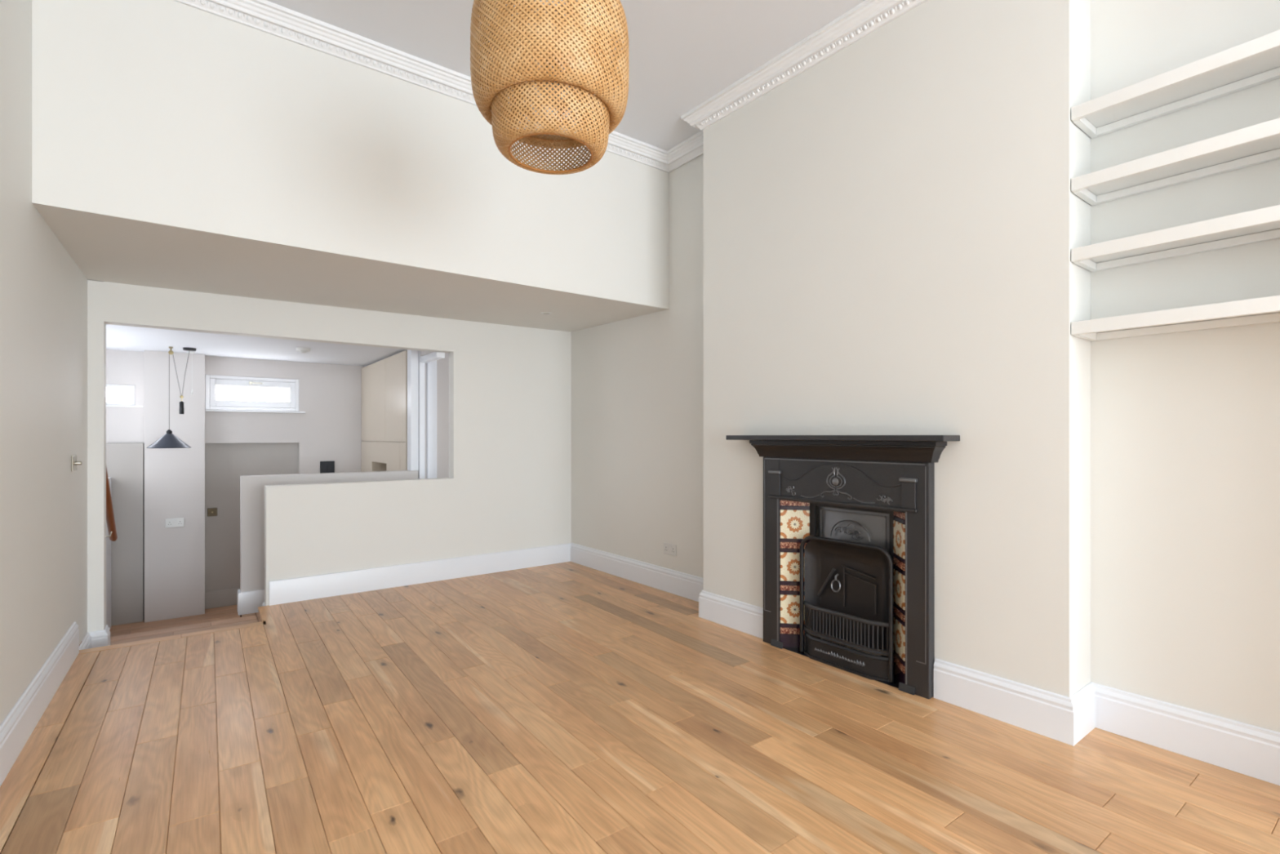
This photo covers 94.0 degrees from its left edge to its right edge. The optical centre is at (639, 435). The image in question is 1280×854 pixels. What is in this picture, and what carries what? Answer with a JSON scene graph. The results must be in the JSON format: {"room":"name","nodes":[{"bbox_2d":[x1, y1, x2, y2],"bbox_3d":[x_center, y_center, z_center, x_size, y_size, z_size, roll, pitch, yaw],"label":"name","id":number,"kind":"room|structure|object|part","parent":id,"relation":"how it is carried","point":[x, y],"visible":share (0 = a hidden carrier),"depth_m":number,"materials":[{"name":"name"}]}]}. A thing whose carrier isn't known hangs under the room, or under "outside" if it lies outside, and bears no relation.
{"room":"living room","nodes":[
{"label":"living room","id":0,"kind":"room"},
{"bbox_2d":[0,0,111,724],"bbox_3d":[-1.257,-0.172,0.197,0.618,3.905,13.022,0,0,-36],"label":"wall","id":1,"kind":"structure","parent":0,"point":[43,291],"depth_m":2.50,"materials":[{"name":"beige paint"}]},
{"bbox_2d":[0,621,79,786],"bbox_3d":[-0.144,1.111,-0.790,0.020,0.176,10.092,0,0,-36],"label":"baseboard","id":2,"kind":"structure","parent":1,"relation":"attached to","point":[16,728],"depth_m":2.46,"materials":[{"name":"white paint"}]},
{"bbox_2d":[71,454,82,471],"bbox_3d":[-3.095,0.149,3.282,0.034,0.085,0.146,0,0,-37],"label":"dimmer switch","id":3,"kind":"object","parent":1,"relation":"attached to","point":[74,462],"visible":1,"depth_m":3.27,"materials":[{"name":"metal"}]},
{"bbox_3d":[-3.106,0.149,3.274,0.006,0.085,0.146,0,0,-37],"label":"plate","id":4,"kind":"part","parent":3,"relation":"part of","materials":[{"name":"metal"}]},
{"bbox_3d":[-3.090,0.150,3.282,0.028,0.020,0.020,0,0,-37],"label":"knob","id":5,"kind":"part","parent":3,"relation":"part of","materials":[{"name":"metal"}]},
{"bbox_2d":[106,466,117,541],"bbox_3d":[-3.908,0.473,4.314,0.132,0.711,0.902,0,0,-37],"label":"handrail","id":6,"kind":"object","parent":1,"relation":"attached to","point":[110,520],"visible":0.36,"depth_m":4.44,"materials":[{"name":"brown wood"}]},
{"bbox_2d":[106,443,143,626],"bbox_3d":[-5.076,0.925,5.529,0.728,1.709,0.060,0,0,-37],"label":"wall panel","id":7,"kind":"object","parent":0,"point":[124,461],"visible":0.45,"depth_m":5.65,"materials":[{"name":"beige paint"}]},
{"bbox_2d":[79,612,260,645],"bbox_3d":[-2.672,1.580,4.371,2.420,0.400,1.120,0,0,-37],"label":"step","id":8,"kind":"structure","parent":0,"point":[251,617],"depth_m":4.26,"materials":[{"name":"brown wood"}]},
{"bbox_2d":[144,350,204,622],"bbox_3d":[-4.615,0.482,5.926,0.466,2.595,0.260,0,0,-37],"label":"wall pier","id":9,"kind":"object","parent":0,"point":[175,477],"visible":1,"depth_m":5.82,"materials":[{"name":"grey paint"}]},
{"bbox_2d":[165,517,184,528],"bbox_3d":[-4.535,0.848,5.815,0.146,0.086,0.012,0,0,-37],"label":"wall socket","id":10,"kind":"object","parent":9,"relation":"attached to","point":[170,522],"visible":1,"depth_m":5.81,"materials":[{"name":"white plastic"}]},
{"bbox_2d":[109,604,239,636],"bbox_3d":[-3.786,1.870,5.454,2.700,0.180,2.230,0,0,-37],"label":"floor","id":11,"kind":"structure","parent":0,"point":[225,612],"depth_m":5.71,"materials":[{"name":"brown wood"}]},
{"bbox_2d":[361,350,407,471],"bbox_3d":[-2.507,0.492,6.381,0.500,2.575,1.815,0,0,-37],"label":"tall cabinet","id":12,"kind":"object","parent":11,"relation":"on","point":[384,381],"visible":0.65,"depth_m":6.11,"materials":[{"name":"beige wood"}]},
{"bbox_3d":[-2.917,-0.366,6.526,0.018,0.848,1.092,0,0,-37],"label":"door","id":13,"kind":"part","parent":12,"relation":"part of","materials":[{"name":"brown wood"}]},
{"bbox_3d":[-2.370,-0.366,5.799,0.018,0.848,0.719,0,0,-37],"label":"door","id":14,"kind":"part","parent":12,"relation":"part of","materials":[{"name":"brown wood"}]},
{"bbox_3d":[-2.212,0.911,5.588,0.018,1.697,0.193,0,0,-37],"label":"door","id":15,"kind":"part","parent":12,"relation":"part of","materials":[{"name":"brown wood"}]},
{"bbox_2d":[106,349,364,619],"bbox_3d":[-4.340,0.482,6.208,2.720,2.595,0.139,0,0,-37],"label":"wall","id":16,"kind":"structure","parent":0,"point":[330,428],"depth_m":6.52,"materials":[{"name":"grey paint"}]},
{"bbox_2d":[106,384,142,407],"bbox_3d":[-5.089,-0.383,5.626,0.622,0.213,0.090,0,0,-37],"label":"window","id":17,"kind":"structure","parent":16,"relation":"in","point":[117,395],"depth_m":5.71,"materials":[{"name":"clear glass"}]},
{"bbox_3d":[-5.119,-0.389,5.622,0.508,0.138,0.008,0,0,-37],"label":"pane","id":18,"kind":"part","parent":17,"relation":"part of","materials":[{"name":"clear glass"}]},
{"bbox_3d":[-5.065,-0.284,5.594,0.622,0.016,0.010,0,0,-37],"label":"sill","id":19,"kind":"part","parent":17,"relation":"part of","materials":[{"name":"white paint"}]},
{"bbox_2d":[205,374,305,413],"bbox_3d":[-4.082,-0.438,6.357,0.892,0.375,0.130,0,0,-37],"label":"window","id":20,"kind":"structure","parent":16,"relation":"in","point":[223,393],"depth_m":6.33,"materials":[{"name":"clear glass"}]},
{"bbox_3d":[-4.122,-0.447,6.365,0.763,0.284,0.050,0,0,-37],"label":"sash","id":21,"kind":"part","parent":20,"relation":"part of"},
{"bbox_3d":[-4.125,-0.447,6.369,0.662,0.151,0.008,0,0,-37],"label":"pane","id":22,"kind":"part","parent":20,"relation":"part of","materials":[{"name":"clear glass"}]},
{"bbox_3d":[-4.058,-0.258,6.325,0.892,0.016,0.050,0,0,-37],"label":"sill","id":23,"kind":"part","parent":20,"relation":"part of","materials":[{"name":"white paint"}]},
{"bbox_3d":[-4.088,-0.561,6.344,0.120,0.026,0.024,0,0,-37],"label":"handle","id":24,"kind":"part","parent":20,"relation":"part of","materials":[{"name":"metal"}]},
{"bbox_2d":[320,461,334,473],"bbox_3d":[-3.534,0.358,6.740,0.146,0.144,0.016,0,0,-37],"label":"flush plate","id":25,"kind":"object","parent":16,"relation":"attached to","point":[325,466],"visible":0.88,"depth_m":6.73,"materials":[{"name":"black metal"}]},
{"bbox_2d":[204,442,297,591],"bbox_3d":[-4.182,0.890,6.439,0.844,1.780,0.120,0,0,-37],"label":"wall","id":26,"kind":"structure","parent":0,"point":[224,463],"depth_m":6.26,"materials":[{"name":"beige paint"}]},
{"bbox_2d":[207,507,217,516],"bbox_3d":[-4.423,0.790,6.167,0.084,0.084,0.025,0,0,-37],"label":"light switch","id":27,"kind":"object","parent":26,"relation":"attached to","point":[211,511],"visible":1,"depth_m":6.17,"materials":[{"name":"brown metal"}]},
{"bbox_2d":[204,587,239,608],"bbox_3d":[-4.140,1.694,6.383,0.842,0.170,0.018,0,0,-37],"label":"baseboard","id":28,"kind":"structure","parent":26,"relation":"attached to","point":[224,597],"depth_m":6.21,"materials":[{"name":"beige paint"}]},
{"bbox_2d":[106,324,407,366],"bbox_3d":[-3.110,-0.865,5.720,4.300,0.100,2.718,0,0,-37],"label":"ceiling","id":29,"kind":"structure","parent":0,"point":[126,338],"depth_m":5.50,"materials":[{"name":"white paint"}]},
{"bbox_2d":[146,346,196,448],"bbox_3d":[-4.307,-0.352,5.457,0.326,0.926,0.326,0,0,8],"label":"pendant lamp","id":30,"kind":"object","parent":29,"relation":"hanging from","point":[168,440],"visible":1,"depth_m":5.44,"materials":[{"name":"black metal"}]},
{"bbox_3d":[-4.307,0.044,5.457,0.326,0.133,0.326,0,0,-37],"label":"lamp shade","id":31,"kind":"part","parent":30,"relation":"part of","materials":[{"name":"grey metal"}]},
{"bbox_2d":[189,351,195,394],"bbox_3d":[-4.354,-0.610,5.797,0.044,0.410,0.044,0,0,-37],"label":"pull cord","id":32,"kind":"object","parent":29,"relation":"hanging from","point":[192,353],"visible":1,"depth_m":5.80,"materials":[{"name":"white plastic"}]},
{"bbox_2d":[295,346,311,353],"bbox_3d":[-3.131,-0.792,5.545,0.124,0.046,0.124,0,0,-37],"label":"smoke detector","id":33,"kind":"object","parent":29,"relation":"attached to","point":[301,349],"visible":1,"depth_m":5.51,"materials":[{"name":"white plastic"}]},
{"bbox_2d":[240,470,417,591],"bbox_3d":[-2.585,0.848,5.062,1.340,1.064,0.120,0,0,-37],"label":"wall","id":34,"kind":"structure","parent":0,"point":[251,486],"depth_m":4.68,"materials":[{"name":"grey paint"}]},
{"bbox_2d":[237,589,264,615],"bbox_3d":[-2.605,1.294,5.035,1.314,0.170,0.138,0,0,-37],"label":"baseboard","id":35,"kind":"structure","parent":34,"relation":"attached to","point":[248,602],"depth_m":4.63,"materials":[{"name":"white paint"}]},
{"bbox_2d":[407,349,418,470],"bbox_3d":[-2.074,-0.250,5.446,0.068,1.128,0.118,0,0,-37],"label":"trim","id":36,"kind":"structure","parent":34,"relation":"on","point":[412,355],"depth_m":5.40,"materials":[{"name":"white paint"}]},
{"bbox_2d":[87,280,571,631],"bbox_3d":[-2.059,0.190,4.737,3.423,2.380,0.120,0,0,-37],"label":"wall","id":37,"kind":"structure","parent":0,"point":[508,486],"depth_m":4.82,"materials":[{"name":"beige paint"}]},
{"bbox_2d":[79,624,110,649],"bbox_3d":[-3.271,1.292,3.577,0.102,0.176,0.500,0,0,-37],"label":"baseboard","id":38,"kind":"structure","parent":37,"relation":"attached to","point":[93,639],"depth_m":3.67,"materials":[{"name":"white paint"}]},
{"bbox_2d":[268,542,571,605],"bbox_3d":[-1.640,1.115,4.968,2.473,0.170,0.018,0,0,-37],"label":"baseboard","id":39,"kind":"structure","parent":37,"relation":"attached to","point":[324,585],"depth_m":4.79,"materials":[{"name":"white paint"}]},
{"bbox_2d":[417,351,444,479],"bbox_3d":[-1.831,0.283,5.340,0.190,2.193,0.578,0,0,-37],"label":"door","id":40,"kind":"structure","parent":37,"relation":"in","point":[430,358],"depth_m":5.55,"materials":[{"name":"white paint"}]},
{"bbox_2d":[31,0,668,332],"bbox_3d":[-1.623,-1.540,4.161,3.474,1.169,1.558,0,0,-37],"label":"bulkhead","id":41,"kind":"structure","parent":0,"point":[175,145],"depth_m":3.20,"materials":[{"name":"beige paint"}]},
{"bbox_2d":[540,311,551,315],"bbox_3d":[-0.747,-0.978,4.758,0.094,0.008,0.094,0,0,-37],"label":"recessed light","id":42,"kind":"object","parent":41,"relation":"in","point":[543,313],"visible":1,"depth_m":4.75,"materials":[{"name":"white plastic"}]},
{"bbox_2d":[173,0,927,173],"bbox_3d":[1.586,-2.075,-0.092,3.789,0.099,9.132,0,0,-37],"label":"crown molding","id":43,"kind":"structure","parent":41,"relation":"attached to","point":[264,15],"depth_m":3.26,"materials":[{"name":"white paint"}]},
{"bbox_2d":[425,352,448,478],"bbox_3d":[-1.309,0.403,5.737,1.400,2.435,0.645,0,0,-37],"label":"wall","id":44,"kind":"structure","parent":0,"point":[442,365],"depth_m":5.67,"materials":[{"name":"grey paint"}]},
{"bbox_2d":[266,0,865,151],"bbox_3d":[1.155,-2.185,0.461,4.200,0.120,10.850,0,0,-37],"label":"ceiling","id":45,"kind":"structure","parent":0,"point":[682,54],"depth_m":3.17,"materials":[{"name":"white paint"}]},
{"bbox_2d":[470,0,629,174],"bbox_3d":[-0.292,-1.524,1.960,0.511,1.202,0.511,0,0,-37],"label":"pendant lamp","id":46,"kind":"object","parent":45,"relation":"hanging from","point":[555,47],"visible":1,"depth_m":1.80,"materials":[{"name":"brown wicker"}]},
{"bbox_3d":[-0.292,-1.157,1.960,0.060,0.109,0.060,0,0,-37],"label":"bulb","id":47,"kind":"part","parent":46,"relation":"part of","materials":[{"name":"wicker"}]},
{"bbox_2d":[0,561,1279,853],"bbox_3d":[1.192,1.290,0.477,3.920,0.180,10.830,0,0,-37],"label":"floor","id":48,"kind":"structure","parent":0,"point":[567,707],"depth_m":2.28,"materials":[{"name":"brown wood"}]},
{"bbox_2d":[725,435,959,698],"bbox_3d":[1.013,0.599,3.146,0.266,1.204,1.281,0,0,-38],"label":"fireplace","id":49,"kind":"object","parent":48,"relation":"on","point":[866,583],"visible":1,"depth_m":3.06,"materials":[{"name":"metal"}]},
{"bbox_3d":[0.773,0.277,3.400,0.010,0.124,0.066,0,0,-38],"label":"post","id":50,"kind":"part","parent":49,"relation":"part of","materials":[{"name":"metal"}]},
{"bbox_3d":[1.064,1.198,3.132,0.111,0.004,0.735,0,0,-38],"label":"hearth plate","id":51,"kind":"part","parent":49,"relation":"part of","materials":[{"name":"black metal"}]},
{"bbox_3d":[1.018,0.196,3.095,0.005,0.109,0.705,0,0,-38],"label":"arch moulding","id":52,"kind":"part","parent":49,"relation":"part of","materials":[{"name":"metal"}]},
{"bbox_2d":[725,435,959,441],"bbox_3d":[0.971,0.011,3.113,0.158,0.027,1.281,0,0,-38],"label":"mantel shelf","id":53,"kind":"object","parent":49,"relation":"attached to","point":[751,437],"depth_m":2.94,"materials":[{"name":"metal"}]},
{"bbox_2d":[803,626,888,661],"bbox_3d":[1.048,1.074,3.087,0.068,0.052,0.507,0,0,-37],"label":"basket","id":54,"kind":"object","parent":49,"relation":"on","point":[810,633],"depth_m":3.05,"materials":[{"name":"metal"}]},
{"bbox_2d":[803,600,888,626],"bbox_3d":[1.048,0.922,3.087,0.055,0.020,0.505,0,0,-38],"label":"grate","id":55,"kind":"object","parent":49,"relation":"on","point":[808,605],"depth_m":3.06,"materials":[{"name":"metal"}]},
{"bbox_2d":[804,650,888,681],"bbox_3d":[1.048,1.192,3.087,0.052,0.013,0.504,0,0,-38],"label":"basket","id":56,"kind":"object","parent":49,"relation":"on","point":[877,677],"depth_m":3.04,"materials":[{"name":"metal"}]},
{"bbox_3d":[1.081,0.790,3.135,0.022,0.219,0.340,0,0,-42],"label":"fireback moulding","id":57,"kind":"part","parent":49,"relation":"part of","materials":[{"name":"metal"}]},
{"bbox_3d":[1.016,0.073,3.098,0.105,0.096,1.084,0,0,-38],"label":"cornice","id":58,"kind":"part","parent":49,"relation":"part of","materials":[{"name":"metal"}]},
{"bbox_3d":[1.114,0.496,3.168,0.007,0.098,0.236,0,0,-38],"label":"arch moulding","id":59,"kind":"part","parent":49,"relation":"part of","materials":[{"name":"metal"}]},
{"bbox_3d":[1.117,0.781,3.170,0.011,0.838,0.513,0,0,-38],"label":"register frame","id":60,"kind":"part","parent":49,"relation":"part of","materials":[{"name":"metal"}]},
{"bbox_2d":[818,506,888,552],"bbox_3d":[1.133,0.646,3.180,0.036,0.508,0.440,0,0,-38],"label":"hood","id":61,"kind":"object","parent":49,"relation":"attached to","point":[860,525],"depth_m":3.16,"materials":[{"name":"metal"}]},
{"bbox_3d":[1.255,0.277,2.784,0.010,0.124,0.065,0,0,-38],"label":"post","id":62,"kind":"part","parent":49,"relation":"part of","materials":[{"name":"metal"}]},
{"bbox_2d":[703,0,1090,697],"bbox_3d":[1.148,-0.463,3.216,0.244,3.325,2.053,0,0,-38],"label":"wall","id":63,"kind":"structure","parent":0,"point":[891,228],"depth_m":2.73,"materials":[{"name":"beige paint"}]},
{"bbox_2d":[570,542,763,639],"bbox_3d":[0.057,1.111,4.616,0.266,0.176,2.598,0,0,-37],"label":"baseboard","id":64,"kind":"structure","parent":63,"relation":"attached to","point":[744,617],"depth_m":4.46,"materials":[{"name":"white paint"}]},
{"bbox_2d":[571,0,1279,732],"bbox_3d":[2.615,-0.463,1.640,0.120,3.325,10.684,0,0,-38],"label":"wall","id":65,"kind":"structure","parent":0,"point":[1185,425],"depth_m":2.33,"materials":[{"name":"beige paint"}]},
{"bbox_2d":[663,542,676,555],"bbox_3d":[0.229,0.870,4.578,0.012,0.086,0.146,0,0,-38],"label":"wall socket","id":66,"kind":"object","parent":65,"relation":"attached to","point":[668,548],"visible":1,"depth_m":4.57,"materials":[{"name":"white plastic"}]},
{"bbox_2d":[1071,30,1279,138],"bbox_3d":[2.083,-1.260,2.026,0.254,0.052,0.969,0,0,-37],"label":"shelf","id":67,"kind":"object","parent":65,"relation":"attached to","point":[1255,62],"visible":1,"depth_m":2.16,"materials":[{"name":"white paint"}]},
{"bbox_2d":[1071,117,1279,205],"bbox_3d":[2.083,-0.982,2.026,0.254,0.052,0.969,0,0,-37],"label":"shelf","id":68,"kind":"object","parent":65,"relation":"attached to","point":[1257,144],"visible":1,"depth_m":2.15,"materials":[{"name":"white paint"}]},
{"bbox_2d":[1071,204,1279,271],"bbox_3d":[2.083,-0.706,2.026,0.254,0.052,0.969,0,0,-37],"label":"shelf","id":69,"kind":"object","parent":65,"relation":"attached to","point":[1263,224],"visible":1,"depth_m":2.15,"materials":[{"name":"white paint"}]},
{"bbox_2d":[1071,295,1279,341],"bbox_3d":[2.083,-0.419,2.026,0.254,0.052,0.969,0,0,-37],"label":"shelf","id":70,"kind":"object","parent":65,"relation":"attached to","point":[1264,309],"visible":1,"depth_m":2.14,"materials":[{"name":"white paint"}]},
{"bbox_3d":[4.063,-0.463,-0.523,0.373,3.325,5.479,0,0,-37],"label":"wall","id":71,"kind":"structure","parent":0,"visible":0},
{"bbox_2d":[933,657,1279,785],"bbox_3d":[3.555,1.111,0.037,0.295,0.176,6.967,0,0,-37],"label":"baseboard","id":72,"kind":"structure","parent":71,"relation":"attached to","point":[1246,748],"depth_m":2.35,"materials":[{"name":"white paint"}]}
]}

